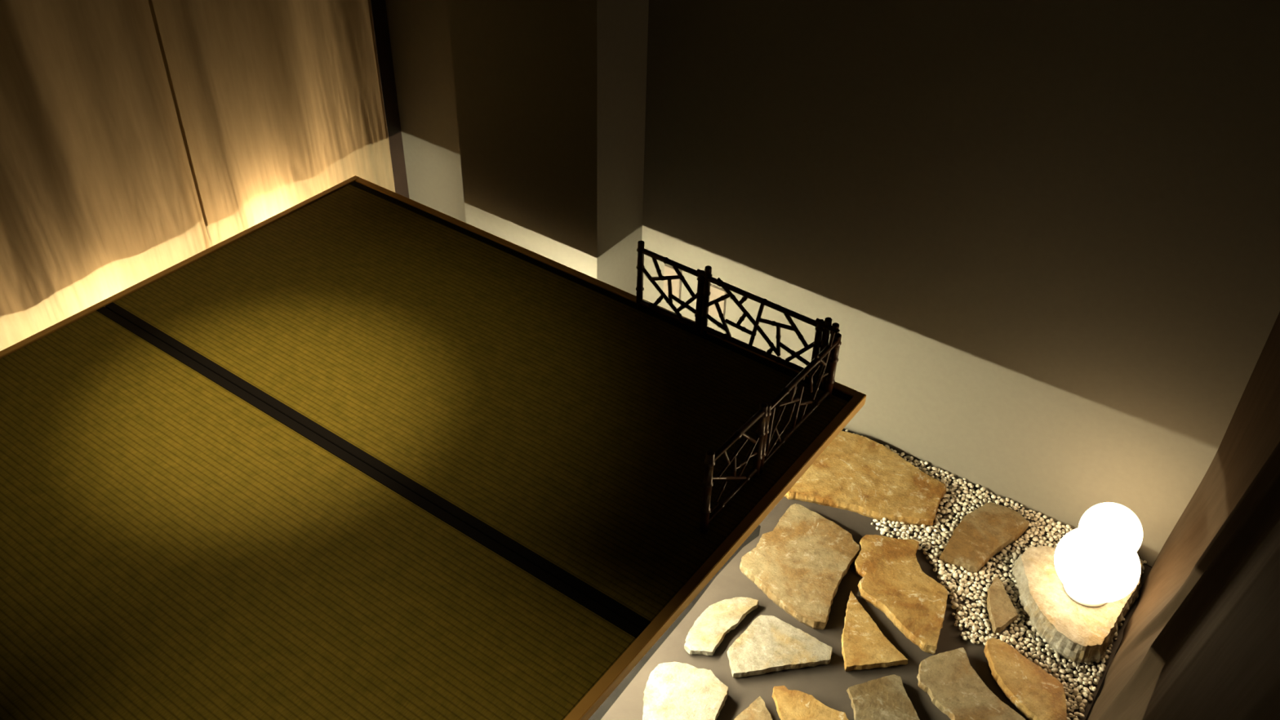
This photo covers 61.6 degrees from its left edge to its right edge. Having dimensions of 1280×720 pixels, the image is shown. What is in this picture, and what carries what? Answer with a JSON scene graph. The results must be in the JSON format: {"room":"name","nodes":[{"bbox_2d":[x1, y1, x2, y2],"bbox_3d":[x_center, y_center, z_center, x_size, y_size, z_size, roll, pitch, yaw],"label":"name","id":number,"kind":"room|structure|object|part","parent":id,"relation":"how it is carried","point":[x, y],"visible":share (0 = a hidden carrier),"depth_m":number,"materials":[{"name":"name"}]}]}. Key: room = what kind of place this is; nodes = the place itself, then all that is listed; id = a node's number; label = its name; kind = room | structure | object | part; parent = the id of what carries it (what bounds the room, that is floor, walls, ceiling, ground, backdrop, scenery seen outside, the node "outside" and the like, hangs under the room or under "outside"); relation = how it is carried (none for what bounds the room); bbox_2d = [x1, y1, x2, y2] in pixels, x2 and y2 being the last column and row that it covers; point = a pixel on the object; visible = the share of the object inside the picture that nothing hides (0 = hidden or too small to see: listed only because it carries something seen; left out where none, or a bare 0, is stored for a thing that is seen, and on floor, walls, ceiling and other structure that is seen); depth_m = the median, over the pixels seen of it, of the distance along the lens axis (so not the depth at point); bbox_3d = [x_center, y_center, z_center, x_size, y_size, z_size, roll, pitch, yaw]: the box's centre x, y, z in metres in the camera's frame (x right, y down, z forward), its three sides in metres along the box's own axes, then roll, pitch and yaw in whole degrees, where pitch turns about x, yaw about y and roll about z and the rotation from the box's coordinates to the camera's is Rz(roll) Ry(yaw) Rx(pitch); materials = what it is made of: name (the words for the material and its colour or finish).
{"room":"traditional dwelling","nodes":[
{"label":"traditional dwelling","id":0,"kind":"room"},
{"bbox_2d":[446,0,648,296],"bbox_3d":[-0.253,-1.217,2.870,0.544,2.750,0.253,25,43,27],"label":"wall pillar","id":1,"kind":"structure","parent":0,"point":[550,95],"depth_m":3.13,"materials":[{"name":"paint"}]},
{"bbox_2d":[385,0,1279,566],"bbox_3d":[0.388,-1.039,2.666,4.350,2.750,0.100,25,43,27],"label":"wall","id":2,"kind":"structure","parent":0,"point":[1041,238],"depth_m":2.72,"materials":[{"name":"paint"}]},
{"bbox_2d":[370,0,408,198],"bbox_3d":[-0.876,-1.562,3.290,0.048,2.750,0.061,25,43,27],"label":"trim","id":3,"kind":"structure","parent":2,"relation":"attached to","point":[379,11],"depth_m":3.76,"materials":[{"name":"brown wood"}]},
{"bbox_2d":[662,263,682,299],"bbox_3d":[0.103,-0.247,3.434,0.066,0.116,0.008,25,43,27],"label":"wall plate","id":4,"kind":"object","parent":2,"relation":"attached to","point":[668,270],"visible":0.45,"depth_m":3.42,"materials":[{"name":"plastic"}]},
{"bbox_2d":[708,284,726,319],"bbox_3d":[0.236,-0.182,3.362,0.071,0.112,0.008,25,43,27],"label":"wall plate","id":5,"kind":"object","parent":2,"relation":"attached to","point":[716,291],"visible":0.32,"depth_m":3.35,"materials":[{"name":"plastic"}]},
{"bbox_2d":[588,428,1151,719],"bbox_3d":[-0.849,1.066,2.190,4.350,0.050,4.013,25,43,27],"label":"floor","id":6,"kind":"structure","parent":0,"point":[607,704],"depth_m":2.63,"materials":[{"name":"brown wood"}]},
{"bbox_2d":[0,175,866,719],"bbox_3d":[-0.736,0.373,2.671,1.869,0.460,1.865,25,43,27],"label":"platform","id":7,"kind":"object","parent":6,"relation":"on","point":[623,666],"visible":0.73,"depth_m":2.53,"materials":[{"name":"brown wood"}]},
{"bbox_3d":[-1.478,-0.141,2.956,0.024,0.032,1.865,25,43,27],"label":"frame rail","id":8,"kind":"part","parent":7,"relation":"part of","materials":[{"name":"brown wood"}]},
{"bbox_2d":[0,306,643,719],"bbox_3d":[-0.996,0.419,2.242,1.818,0.016,0.906,25,43,27],"label":"mat","id":9,"kind":"object","parent":7,"relation":"on","point":[175,544],"visible":0.99,"depth_m":2.20,"materials":[{"name":"green wicker"}]},
{"bbox_2d":[105,181,852,630],"bbox_3d":[-0.465,-0.022,2.831,1.818,0.016,0.905,25,43,27],"label":"mat","id":10,"kind":"object","parent":7,"relation":"on","point":[571,424],"visible":0.94,"depth_m":2.73,"materials":[{"name":"green wicker"}]},
{"bbox_2d":[635,240,841,533],"bbox_3d":[0.274,0.002,2.627,0.436,0.232,0.880,-5,38,-8],"label":"lattice fence","id":11,"kind":"object","parent":10,"relation":"on","point":[824,356],"visible":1,"depth_m":2.66,"materials":[{"name":"brown wood"}]},
{"bbox_3d":[0.001,-0.233,2.937,0.023,0.210,0.023,25,43,27],"label":"post","id":12,"kind":"part","parent":11,"relation":"part of","materials":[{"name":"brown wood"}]},
{"bbox_3d":[0.078,-0.128,2.946,0.195,0.017,0.017,25,43,27],"label":"rail","id":13,"kind":"part","parent":11,"relation":"part of","materials":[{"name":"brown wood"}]},
{"bbox_3d":[0.082,-0.258,2.845,0.195,0.018,0.018,25,43,27],"label":"rail","id":14,"kind":"part","parent":11,"relation":"part of","materials":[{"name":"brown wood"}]},
{"bbox_3d":[0.159,-0.154,2.854,0.023,0.194,0.023,25,43,27],"label":"post","id":15,"kind":"part","parent":11,"relation":"part of","materials":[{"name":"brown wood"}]},
{"bbox_3d":[0.174,-0.155,2.840,0.023,0.214,0.023,25,43,27],"label":"post","id":16,"kind":"part","parent":11,"relation":"part of","materials":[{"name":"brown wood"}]},
{"bbox_3d":[0.141,0.280,2.264,0.023,0.232,0.023,25,43,27],"label":"post","id":17,"kind":"part","parent":11,"relation":"part of","materials":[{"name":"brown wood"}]},
{"bbox_3d":[0.203,0.300,2.391,0.017,0.017,0.217,25,43,27],"label":"rail","id":18,"kind":"part","parent":11,"relation":"part of","materials":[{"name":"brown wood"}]},
{"bbox_3d":[0.207,0.160,2.282,0.018,0.024,0.218,25,43,27],"label":"rail","id":19,"kind":"part","parent":11,"relation":"part of","materials":[{"name":"brown wood"}]},
{"bbox_3d":[0.306,-0.025,2.817,0.332,0.017,0.017,25,43,27],"label":"rail","id":20,"kind":"part","parent":11,"relation":"part of","materials":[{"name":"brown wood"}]},
{"bbox_3d":[0.268,0.182,2.410,0.023,0.214,0.023,25,43,27],"label":"post","id":21,"kind":"part","parent":11,"relation":"part of","materials":[{"name":"brown wood"}]},
{"bbox_3d":[0.310,-0.150,2.721,0.332,0.022,0.018,25,43,27],"label":"rail","id":22,"kind":"part","parent":11,"relation":"part of","materials":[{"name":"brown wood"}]},
{"bbox_3d":[0.278,0.177,2.424,0.023,0.204,0.023,25,43,27],"label":"post","id":23,"kind":"part","parent":11,"relation":"part of","materials":[{"name":"brown wood"}]},
{"bbox_3d":[0.374,0.159,2.582,0.017,0.017,0.335,25,43,27],"label":"rail","id":24,"kind":"part","parent":11,"relation":"part of","materials":[{"name":"brown wood"}]},
{"bbox_3d":[0.378,0.031,2.483,0.018,0.020,0.335,25,43,27],"label":"rail","id":25,"kind":"part","parent":11,"relation":"part of","materials":[{"name":"brown wood"}]},
{"bbox_3d":[0.442,-0.021,2.698,0.023,0.190,0.023,25,43,27],"label":"post","id":26,"kind":"part","parent":11,"relation":"part of","materials":[{"name":"brown wood"}]},
{"bbox_3d":[0.458,-0.019,2.685,0.023,0.204,0.023,25,43,27],"label":"post","id":27,"kind":"part","parent":11,"relation":"part of","materials":[{"name":"brown wood"}]},
{"bbox_3d":[0.475,-0.009,2.678,0.023,0.196,0.023,25,43,27],"label":"post","id":28,"kind":"part","parent":11,"relation":"part of","materials":[{"name":"brown wood"}]},
{"bbox_3d":[0.474,0.017,2.644,0.023,0.196,0.023,25,43,27],"label":"post","id":29,"kind":"part","parent":11,"relation":"part of","materials":[{"name":"brown wood"}]},
{"bbox_3d":[-0.192,-0.244,3.138,1.821,0.032,0.024,25,43,27],"label":"frame rail","id":30,"kind":"part","parent":7,"relation":"part of","materials":[{"name":"brown wood"}]},
{"bbox_3d":[0.018,0.549,2.125,0.024,0.032,1.865,25,43,27],"label":"frame rail","id":31,"kind":"part","parent":7,"relation":"part of","materials":[{"name":"brown wood"}]},
{"bbox_2d":[600,430,844,719],"bbox_3d":[-0.029,0.711,2.638,0.410,0.001,2.100,25,43,27],"label":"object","id":32,"kind":"structure","parent":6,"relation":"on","point":[731,583],"depth_m":2.71,"materials":[{"name":"beige concrete"}]},
{"bbox_2d":[633,454,1151,719],"bbox_3d":[0.332,0.987,2.293,0.848,0.002,2.405,25,43,27],"label":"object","id":33,"kind":"structure","parent":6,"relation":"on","point":[828,684],"depth_m":2.65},
{"bbox_2d":[642,662,728,719],"bbox_3d":[0.091,0.814,2.483,0.191,0.028,0.256,12,39,13],"label":"stone slab","id":34,"kind":"object","parent":33,"relation":"on","point":[673,691],"visible":1,"depth_m":2.51,"materials":[{"name":"stone"}]},
{"bbox_2d":[684,596,759,655],"bbox_3d":[0.198,0.660,2.691,0.102,0.020,0.238,25,43,27],"label":"stone slab","id":35,"kind":"object","parent":33,"relation":"on","point":[709,629],"visible":1,"depth_m":2.68,"materials":[{"name":"stone"}]},
{"bbox_2d":[733,696,772,719],"bbox_3d":[0.260,0.848,2.450,0.151,0.022,0.106,-29,47,-34],"label":"stone slab","id":36,"kind":"object","parent":33,"relation":"on","point":[757,710],"visible":1,"depth_m":2.48,"materials":[{"name":"stone"}]},
{"bbox_2d":[727,614,832,677],"bbox_3d":[0.336,0.696,2.648,0.261,0.023,0.164,-5,38,-9],"label":"stone slab","id":37,"kind":"object","parent":33,"relation":"on","point":[769,644],"visible":1,"depth_m":2.62,"materials":[{"name":"stone"}]},
{"bbox_2d":[739,503,859,630],"bbox_3d":[0.439,0.539,2.847,0.285,0.033,0.343,25,43,27],"label":"stone slab","id":38,"kind":"object","parent":33,"relation":"on","point":[800,565],"visible":1,"depth_m":2.83,"materials":[{"name":"stone"}]},
{"bbox_2d":[772,685,848,719],"bbox_3d":[0.383,0.836,2.471,0.217,0.022,0.146,25,43,27],"label":"stone slab","id":39,"kind":"object","parent":33,"relation":"on","point":[793,704],"visible":1,"depth_m":2.49,"materials":[{"name":"stone"}]},
{"bbox_2d":[841,591,907,671],"bbox_3d":[0.531,0.688,2.667,0.151,0.022,0.240,-16,41,-21],"label":"stone slab","id":40,"kind":"object","parent":33,"relation":"on","point":[864,646],"visible":1,"depth_m":2.64,"materials":[{"name":"stone"}]},
{"bbox_2d":[846,674,919,719],"bbox_3d":[0.563,0.826,2.491,0.160,0.022,0.201,-6,38,-10],"label":"stone slab","id":41,"kind":"object","parent":33,"relation":"on","point":[884,698],"visible":1,"depth_m":2.51,"materials":[{"name":"stone"}]},
{"bbox_2d":[853,534,947,653],"bbox_3d":[0.680,0.600,2.778,0.227,0.033,0.371,2,38,0],"label":"stone slab","id":42,"kind":"object","parent":33,"relation":"on","point":[893,580],"visible":1,"depth_m":2.77,"materials":[{"name":"stone"}]},
{"bbox_2d":[925,526,931,533],"bbox_3d":[0.794,0.467,2.956,0.014,0.012,0.018,6,38,6],"label":"pebble","id":43,"kind":"object","parent":33,"relation":"on","point":[928,529],"visible":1,"depth_m":2.95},
{"bbox_2d":[916,647,1026,719],"bbox_3d":[0.770,0.806,2.520,0.175,0.027,0.285,-16,41,-21],"label":"stone slab","id":44,"kind":"object","parent":33,"relation":"on","point":[952,685],"visible":1,"depth_m":2.53,"materials":[{"name":"stone"}]},
{"bbox_2d":[938,502,1029,573],"bbox_3d":[0.931,0.484,2.937,0.294,0.032,0.139,-28,47,-33],"label":"stone slab","id":45,"kind":"object","parent":33,"relation":"on","point":[986,531],"visible":1,"depth_m":2.92,"materials":[{"name":"stone"}]},
{"bbox_2d":[844,429,1146,719],"bbox_3d":[0.798,0.553,2.854,0.919,0.024,0.722,25,43,27],"label":"gravel","id":46,"kind":"object","parent":33,"relation":"on","point":[982,496],"visible":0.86,"depth_m":2.87,"materials":[{"name":"beige gravel"}]},
{"bbox_2d":[784,431,946,526],"bbox_3d":[0.635,0.354,3.093,0.469,0.033,0.349,25,43,27],"label":"stone slab","id":47,"kind":"object","parent":46,"relation":"on","point":[855,473],"visible":0.73,"depth_m":3.07,"materials":[{"name":"stone"}]},
{"bbox_2d":[935,539,941,544],"bbox_3d":[0.811,0.496,2.924,0.012,0.010,0.016,-20,43,-26],"label":"pebble","id":48,"kind":"object","parent":46,"relation":"on","point":[938,542],"visible":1,"depth_m":2.92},
{"bbox_2d":[938,569,944,575],"bbox_3d":[0.796,0.561,2.837,0.016,0.011,0.013,-30,48,-34],"label":"pebble","id":49,"kind":"object","parent":46,"relation":"on","point":[941,572],"visible":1,"depth_m":2.83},
{"bbox_2d":[939,518,946,523],"bbox_3d":[0.843,0.446,2.988,0.017,0.011,0.011,8,38,8],"label":"pebble","id":50,"kind":"object","parent":46,"relation":"on","point":[942,520],"visible":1,"depth_m":2.98,"materials":[{"name":"beige stone"}]},
{"bbox_2d":[941,532,947,537],"bbox_3d":[0.834,0.479,2.942,0.019,0.011,0.012,26,44,28],"label":"pebble","id":51,"kind":"object","parent":46,"relation":"on","point":[944,534],"visible":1,"depth_m":2.94,"materials":[{"name":"beige stone"}]},
{"bbox_2d":[950,526,954,532],"bbox_3d":[0.862,0.468,2.964,0.013,0.012,0.016,8,38,8],"label":"pebble","id":52,"kind":"object","parent":46,"relation":"on","point":[952,528],"visible":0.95,"depth_m":2.96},
{"bbox_2d":[952,572,957,577],"bbox_3d":[0.831,0.567,2.831,0.012,0.010,0.015,6,38,5],"label":"pebble","id":53,"kind":"object","parent":46,"relation":"on","point":[955,574],"visible":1,"depth_m":2.83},
{"bbox_2d":[952,603,958,607],"bbox_3d":[0.808,0.628,2.751,0.016,0.011,0.012,6,38,6],"label":"pebble","id":54,"kind":"object","parent":46,"relation":"on","point":[955,605],"visible":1,"depth_m":2.75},
{"bbox_2d":[955,506,960,511],"bbox_3d":[0.897,0.419,3.028,0.016,0.012,0.013,31,46,32],"label":"pebble","id":55,"kind":"object","parent":46,"relation":"on","point":[958,508],"visible":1,"depth_m":3.02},
{"bbox_2d":[957,586,963,591],"bbox_3d":[0.832,0.597,2.791,0.013,0.011,0.018,20,41,22],"label":"pebble","id":56,"kind":"object","parent":46,"relation":"on","point":[960,588],"visible":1,"depth_m":2.79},
{"bbox_2d":[956,611,964,616],"bbox_3d":[0.814,0.645,2.728,0.018,0.012,0.012,10,39,10],"label":"pebble","id":57,"kind":"object","parent":46,"relation":"on","point":[959,613],"visible":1,"depth_m":2.72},
{"bbox_2d":[961,577,966,583],"bbox_3d":[0.851,0.580,2.820,0.014,0.010,0.015,14,39,15],"label":"pebble","id":58,"kind":"object","parent":46,"relation":"on","point":[964,580],"visible":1,"depth_m":2.81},
{"bbox_2d":[962,506,967,511],"bbox_3d":[0.913,0.421,3.025,0.014,0.013,0.014,-5,38,-8],"label":"pebble","id":59,"kind":"object","parent":46,"relation":"on","point":[964,508],"visible":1,"depth_m":3.02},
{"bbox_2d":[962,617,968,622],"bbox_3d":[0.822,0.657,2.717,0.012,0.010,0.017,28,45,30],"label":"pebble","id":60,"kind":"object","parent":46,"relation":"on","point":[966,619],"visible":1,"depth_m":2.71,"materials":[{"name":"beige stone"}]},
{"bbox_2d":[963,588,968,593],"bbox_3d":[0.847,0.600,2.789,0.011,0.009,0.014,24,43,26],"label":"pebble","id":61,"kind":"object","parent":46,"relation":"on","point":[966,590],"visible":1,"depth_m":2.79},
{"bbox_2d":[968,622,973,626],"bbox_3d":[0.834,0.665,2.705,0.015,0.009,0.011,-9,39,-14],"label":"pebble","id":62,"kind":"object","parent":46,"relation":"on","point":[971,624],"visible":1,"depth_m":2.70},
{"bbox_2d":[971,603,977,607],"bbox_3d":[0.857,0.629,2.756,0.015,0.011,0.012,-4,38,-7],"label":"pebble","id":63,"kind":"object","parent":46,"relation":"on","point":[973,605],"visible":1,"depth_m":2.75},
{"bbox_2d":[972,498,978,503],"bbox_3d":[0.953,0.401,3.048,0.019,0.012,0.013,-20,43,-25],"label":"pebble","id":64,"kind":"object","parent":46,"relation":"on","point":[975,500],"visible":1,"depth_m":3.04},
{"bbox_2d":[978,570,984,575],"bbox_3d":[0.903,0.562,2.839,0.016,0.012,0.014,-14,41,-20],"label":"pebble","id":65,"kind":"object","parent":46,"relation":"on","point":[980,572],"visible":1,"depth_m":2.83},
{"bbox_2d":[978,636,984,642],"bbox_3d":[0.849,0.695,2.669,0.015,0.008,0.011,21,42,23],"label":"pebble","id":66,"kind":"object","parent":46,"relation":"on","point":[981,639],"visible":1,"depth_m":2.67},
{"bbox_2d":[979,613,985,618],"bbox_3d":[0.869,0.650,2.725,0.016,0.013,0.014,-28,47,-33],"label":"pebble","id":67,"kind":"object","parent":46,"relation":"on","point":[982,615],"visible":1,"depth_m":2.72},
{"bbox_2d":[981,592,986,598],"bbox_3d":[0.891,0.610,2.782,0.015,0.012,0.014,20,41,22],"label":"pebble","id":68,"kind":"object","parent":46,"relation":"on","point":[983,594],"visible":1,"depth_m":2.78,"materials":[{"name":"beige stone"}]},
{"bbox_2d":[983,622,990,626],"bbox_3d":[0.875,0.667,2.707,0.017,0.012,0.013,31,46,32],"label":"pebble","id":69,"kind":"object","parent":46,"relation":"on","point":[986,624],"visible":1,"depth_m":2.70,"materials":[{"name":"beige stone"}]},
{"bbox_2d":[995,555,1001,559],"bbox_3d":[0.964,0.531,2.886,0.016,0.009,0.014,29,45,31],"label":"pebble","id":70,"kind":"object","parent":46,"relation":"on","point":[998,557],"visible":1,"depth_m":2.88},
{"bbox_2d":[996,564,1003,568],"bbox_3d":[0.958,0.549,2.860,0.015,0.011,0.012,19,41,21],"label":"pebble","id":71,"kind":"object","parent":46,"relation":"on","point":[999,566],"visible":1,"depth_m":2.86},
{"bbox_2d":[986,577,1017,635],"bbox_3d":[0.921,0.630,2.749,0.071,0.032,0.170,2,38,1],"label":"stone slab","id":72,"kind":"object","parent":46,"relation":"on","point":[1002,612],"visible":1,"depth_m":2.73,"materials":[{"name":"stone"}]},
{"bbox_2d":[1000,635,1004,641],"bbox_3d":[0.901,0.692,2.671,0.013,0.011,0.015,6,38,5],"label":"pebble","id":73,"kind":"object","parent":46,"relation":"on","point":[1002,637],"visible":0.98,"depth_m":2.67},
{"bbox_2d":[1000,549,1006,555],"bbox_3d":[0.983,0.519,2.901,0.014,0.011,0.021,5,38,4],"label":"pebble","id":74,"kind":"object","parent":46,"relation":"on","point":[1003,551],"visible":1,"depth_m":2.90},
{"bbox_2d":[1003,566,1008,571],"bbox_3d":[0.971,0.555,2.852,0.012,0.011,0.014,-18,42,-24],"label":"pebble","id":75,"kind":"object","parent":46,"relation":"on","point":[1005,568],"visible":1,"depth_m":2.85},
{"bbox_2d":[1004,555,1009,560],"bbox_3d":[0.985,0.533,2.884,0.014,0.012,0.013,-7,39,-11],"label":"pebble","id":76,"kind":"object","parent":46,"relation":"on","point":[1006,558],"visible":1,"depth_m":2.88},
{"bbox_2d":[1005,585,1011,591],"bbox_3d":[0.960,0.596,2.800,0.014,0.013,0.015,29,46,31],"label":"pebble","id":77,"kind":"object","parent":46,"relation":"on","point":[1008,588],"visible":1,"depth_m":2.80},
{"bbox_2d":[1008,637,1015,644],"bbox_3d":[0.924,0.697,2.667,0.014,0.012,0.017,-6,38,-10],"label":"pebble","id":78,"kind":"object","parent":46,"relation":"on","point":[1011,640],"visible":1,"depth_m":2.66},
{"bbox_2d":[1011,552,1017,557],"bbox_3d":[1.009,0.525,2.893,0.012,0.012,0.015,-7,39,-11],"label":"pebble","id":79,"kind":"object","parent":46,"relation":"on","point":[1014,554],"visible":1,"depth_m":2.89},
{"bbox_2d":[1013,626,1018,631],"bbox_3d":[0.945,0.677,2.698,0.013,0.011,0.013,14,39,15],"label":"pebble","id":80,"kind":"object","parent":46,"relation":"on","point":[1015,628],"visible":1,"depth_m":2.69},
{"bbox_2d":[1019,627,1025,632],"bbox_3d":[0.960,0.676,2.695,0.012,0.012,0.015,-12,40,-17],"label":"pebble","id":81,"kind":"object","parent":46,"relation":"on","point":[1023,629],"visible":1,"depth_m":2.69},
{"bbox_2d":[1026,629,1032,634],"bbox_3d":[0.975,0.681,2.691,0.016,0.008,0.012,-24,45,-30],"label":"pebble","id":82,"kind":"object","parent":46,"relation":"on","point":[1028,631],"visible":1,"depth_m":2.69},
{"bbox_2d":[1032,537,1038,542],"bbox_3d":[1.081,0.490,2.938,0.016,0.011,0.015,27,45,29],"label":"pebble","id":83,"kind":"object","parent":46,"relation":"on","point":[1034,539],"visible":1,"depth_m":2.93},
{"bbox_2d":[1038,539,1044,545],"bbox_3d":[1.095,0.498,2.934,0.014,0.013,0.015,3,38,2],"label":"pebble","id":84,"kind":"object","parent":46,"relation":"on","point":[1041,542],"visible":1,"depth_m":2.93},
{"bbox_2d":[1044,526,1048,532],"bbox_3d":[1.125,0.468,2.970,0.013,0.010,0.016,-1,38,-3],"label":"pebble","id":85,"kind":"object","parent":46,"relation":"on","point":[1046,528],"visible":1,"depth_m":2.97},
{"bbox_2d":[1051,667,1057,672],"bbox_3d":[1.004,0.752,2.603,0.015,0.008,0.011,0,38,-2],"label":"pebble","id":86,"kind":"object","parent":46,"relation":"on","point":[1054,670],"visible":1,"depth_m":2.60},
{"bbox_2d":[1053,653,1059,658],"bbox_3d":[1.021,0.725,2.632,0.013,0.011,0.014,3,38,1],"label":"pebble","id":87,"kind":"object","parent":46,"relation":"on","point":[1056,655],"visible":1,"depth_m":2.63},
{"bbox_2d":[1058,668,1065,674],"bbox_3d":[1.021,0.753,2.599,0.012,0.010,0.016,-21,43,-27],"label":"pebble","id":88,"kind":"object","parent":46,"relation":"on","point":[1062,671],"visible":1,"depth_m":2.60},
{"bbox_2d":[1062,682,1067,687],"bbox_3d":[1.016,0.777,2.570,0.017,0.010,0.014,-28,47,-33],"label":"pebble","id":89,"kind":"object","parent":46,"relation":"on","point":[1064,684],"visible":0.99,"depth_m":2.57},
{"bbox_2d":[1066,702,1071,708],"bbox_3d":[1.004,0.811,2.524,0.014,0.009,0.015,-19,42,-25],"label":"pebble","id":90,"kind":"object","parent":46,"relation":"on","point":[1068,704],"visible":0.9,"depth_m":2.52,"materials":[{"name":"beige stone"}]},
{"bbox_2d":[1066,662,1071,668],"bbox_3d":[1.043,0.745,2.613,0.010,0.009,0.014,22,42,24],"label":"pebble","id":91,"kind":"object","parent":46,"relation":"on","point":[1068,666],"visible":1,"depth_m":2.61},
{"bbox_2d":[1073,688,1079,693],"bbox_3d":[1.037,0.789,2.555,0.013,0.010,0.013,3,38,1],"label":"pebble","id":92,"kind":"object","parent":46,"relation":"on","point":[1075,691],"visible":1,"depth_m":2.55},
{"bbox_2d":[1075,695,1082,702],"bbox_3d":[1.036,0.800,2.537,0.018,0.010,0.012,-28,47,-33],"label":"pebble","id":93,"kind":"object","parent":46,"relation":"on","point":[1078,698],"visible":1,"depth_m":2.53,"materials":[{"name":"beige stone"}]},
{"bbox_2d":[1077,677,1082,683],"bbox_3d":[1.056,0.769,2.579,0.012,0.011,0.013,-11,40,-16],"label":"pebble","id":94,"kind":"object","parent":46,"relation":"on","point":[1079,680],"visible":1,"depth_m":2.58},
{"bbox_2d":[1078,713,1084,718],"bbox_3d":[1.029,0.829,2.505,0.013,0.010,0.014,-11,40,-16],"label":"pebble","id":95,"kind":"object","parent":46,"relation":"on","point":[1081,715],"visible":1,"depth_m":2.50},
{"bbox_2d":[1078,672,1084,678],"bbox_3d":[1.065,0.760,2.591,0.012,0.011,0.014,-6,37,-11],"label":"pebble","id":96,"kind":"object","parent":46,"relation":"on","point":[1081,674],"visible":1,"depth_m":2.59,"materials":[{"name":"beige stone"}]},
{"bbox_2d":[1079,706,1084,712],"bbox_3d":[1.032,0.819,2.512,0.009,0.009,0.013,-13,40,-18],"label":"pebble","id":97,"kind":"object","parent":46,"relation":"on","point":[1082,709],"visible":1,"depth_m":2.51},
{"bbox_2d":[1079,702,1085,708],"bbox_3d":[1.039,0.813,2.525,0.013,0.012,0.015,-10,39,-15],"label":"pebble","id":98,"kind":"object","parent":46,"relation":"on","point":[1082,704],"visible":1,"depth_m":2.52,"materials":[{"name":"beige stone"}]},
{"bbox_2d":[1081,699,1087,704],"bbox_3d":[1.049,0.807,2.534,0.012,0.010,0.016,26,44,28],"label":"pebble","id":99,"kind":"object","parent":46,"relation":"on","point":[1084,701],"visible":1,"depth_m":2.53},
{"bbox_2d":[1082,692,1088,697],"bbox_3d":[1.054,0.794,2.545,0.010,0.009,0.014,-9,39,-13],"label":"pebble","id":100,"kind":"object","parent":46,"relation":"on","point":[1085,695],"visible":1,"depth_m":2.54,"materials":[{"name":"beige stone"}]},
{"bbox_2d":[1082,677,1088,682],"bbox_3d":[1.070,0.768,2.579,0.013,0.008,0.011,22,42,24],"label":"pebble","id":101,"kind":"object","parent":46,"relation":"on","point":[1085,679],"visible":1,"depth_m":2.58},
{"bbox_2d":[1083,687,1089,693],"bbox_3d":[1.063,0.787,2.556,0.017,0.010,0.013,26,44,28],"label":"pebble","id":102,"kind":"object","parent":46,"relation":"on","point":[1086,690],"visible":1,"depth_m":2.55,"materials":[{"name":"beige stone"}]},
{"bbox_2d":[1098,666,1104,671],"bbox_3d":[1.120,0.750,2.605,0.012,0.008,0.011,9,38,9],"label":"pebble","id":103,"kind":"object","parent":46,"relation":"on","point":[1101,668],"visible":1,"depth_m":2.60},
{"bbox_2d":[983,637,1066,719],"bbox_3d":[0.929,0.781,2.555,0.130,0.033,0.297,-20,43,-26],"label":"stone slab","id":104,"kind":"object","parent":33,"relation":"on","point":[1037,694],"visible":1,"depth_m":2.55,"materials":[{"name":"stone"}]},
{"bbox_2d":[1026,620,1032,626],"bbox_3d":[0.983,0.665,2.710,0.018,0.013,0.012,-2,38,-5],"label":"pebble","id":105,"kind":"object","parent":33,"relation":"on","point":[1028,623],"visible":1,"depth_m":2.71,"materials":[{"name":"beige stone"}]},
{"bbox_2d":[1012,546,1142,663],"bbox_3d":[1.115,0.585,2.781,0.297,0.073,0.426,27,44,29],"label":"rock","id":106,"kind":"object","parent":33,"relation":"on","point":[1079,633],"visible":0.63,"depth_m":2.68,"materials":[{"name":"beige stone"}]},
{"bbox_2d":[1053,502,1142,606],"bbox_3d":[1.134,0.471,2.638,0.200,0.282,0.200,-2,38,-5],"label":"globe lamp","id":107,"kind":"object","parent":106,"relation":"on","point":[1097,563],"visible":1,"depth_m":2.58,"materials":[{"name":"white glass"}]},
{"bbox_3d":[1.133,0.518,2.675,0.200,0.139,0.200,25,43,27],"label":"globe","id":108,"kind":"part","parent":107,"relation":"part of","materials":[{"name":"white glass"}]},
{"bbox_3d":[1.136,0.411,2.591,0.144,0.130,0.144,25,43,27],"label":"globe","id":109,"kind":"part","parent":107,"relation":"part of","materials":[{"name":"white glass"}]},
{"bbox_3d":[-0.781,-1.157,0.464,4.550,0.080,4.213,25,43,27],"label":"ceiling","id":110,"kind":"structure","parent":0,"visible":0},
{"bbox_3d":[-1.933,-1.710,1.239,0.140,0.052,3.710,25,43,27],"label":"rail","id":111,"kind":"object","parent":110,"relation":"attached to","visible":0},
{"bbox_2d":[0,0,210,351],"bbox_3d":[-2.178,-0.466,1.859,0.046,2.681,2.918,25,43,27],"label":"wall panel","id":112,"kind":"object","parent":111,"relation":"hanging from","point":[99,198],"visible":0.56,"depth_m":2.96,"materials":[{"name":"beige fabric"}]},
{"bbox_2d":[147,0,395,246],"bbox_3d":[-1.107,-1.335,3.021,0.070,2.681,0.776,25,43,27],"label":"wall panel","id":113,"kind":"object","parent":111,"relation":"hanging from","point":[278,104],"visible":0.73,"depth_m":3.38,"materials":[{"name":"beige fabric"}]},
{"bbox_3d":[0.807,-0.838,0.224,0.140,0.052,2.750,25,43,27],"label":"rail","id":114,"kind":"object","parent":110,"relation":"attached to","visible":0},
{"bbox_2d":[1087,311,1279,719],"bbox_3d":[0.881,0.276,1.033,0.607,2.692,2.716,24,43,26],"label":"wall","id":115,"kind":"structure","parent":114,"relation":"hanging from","point":[1201,640],"depth_m":2.06,"materials":[{"name":"brown fabric"}]}
]}

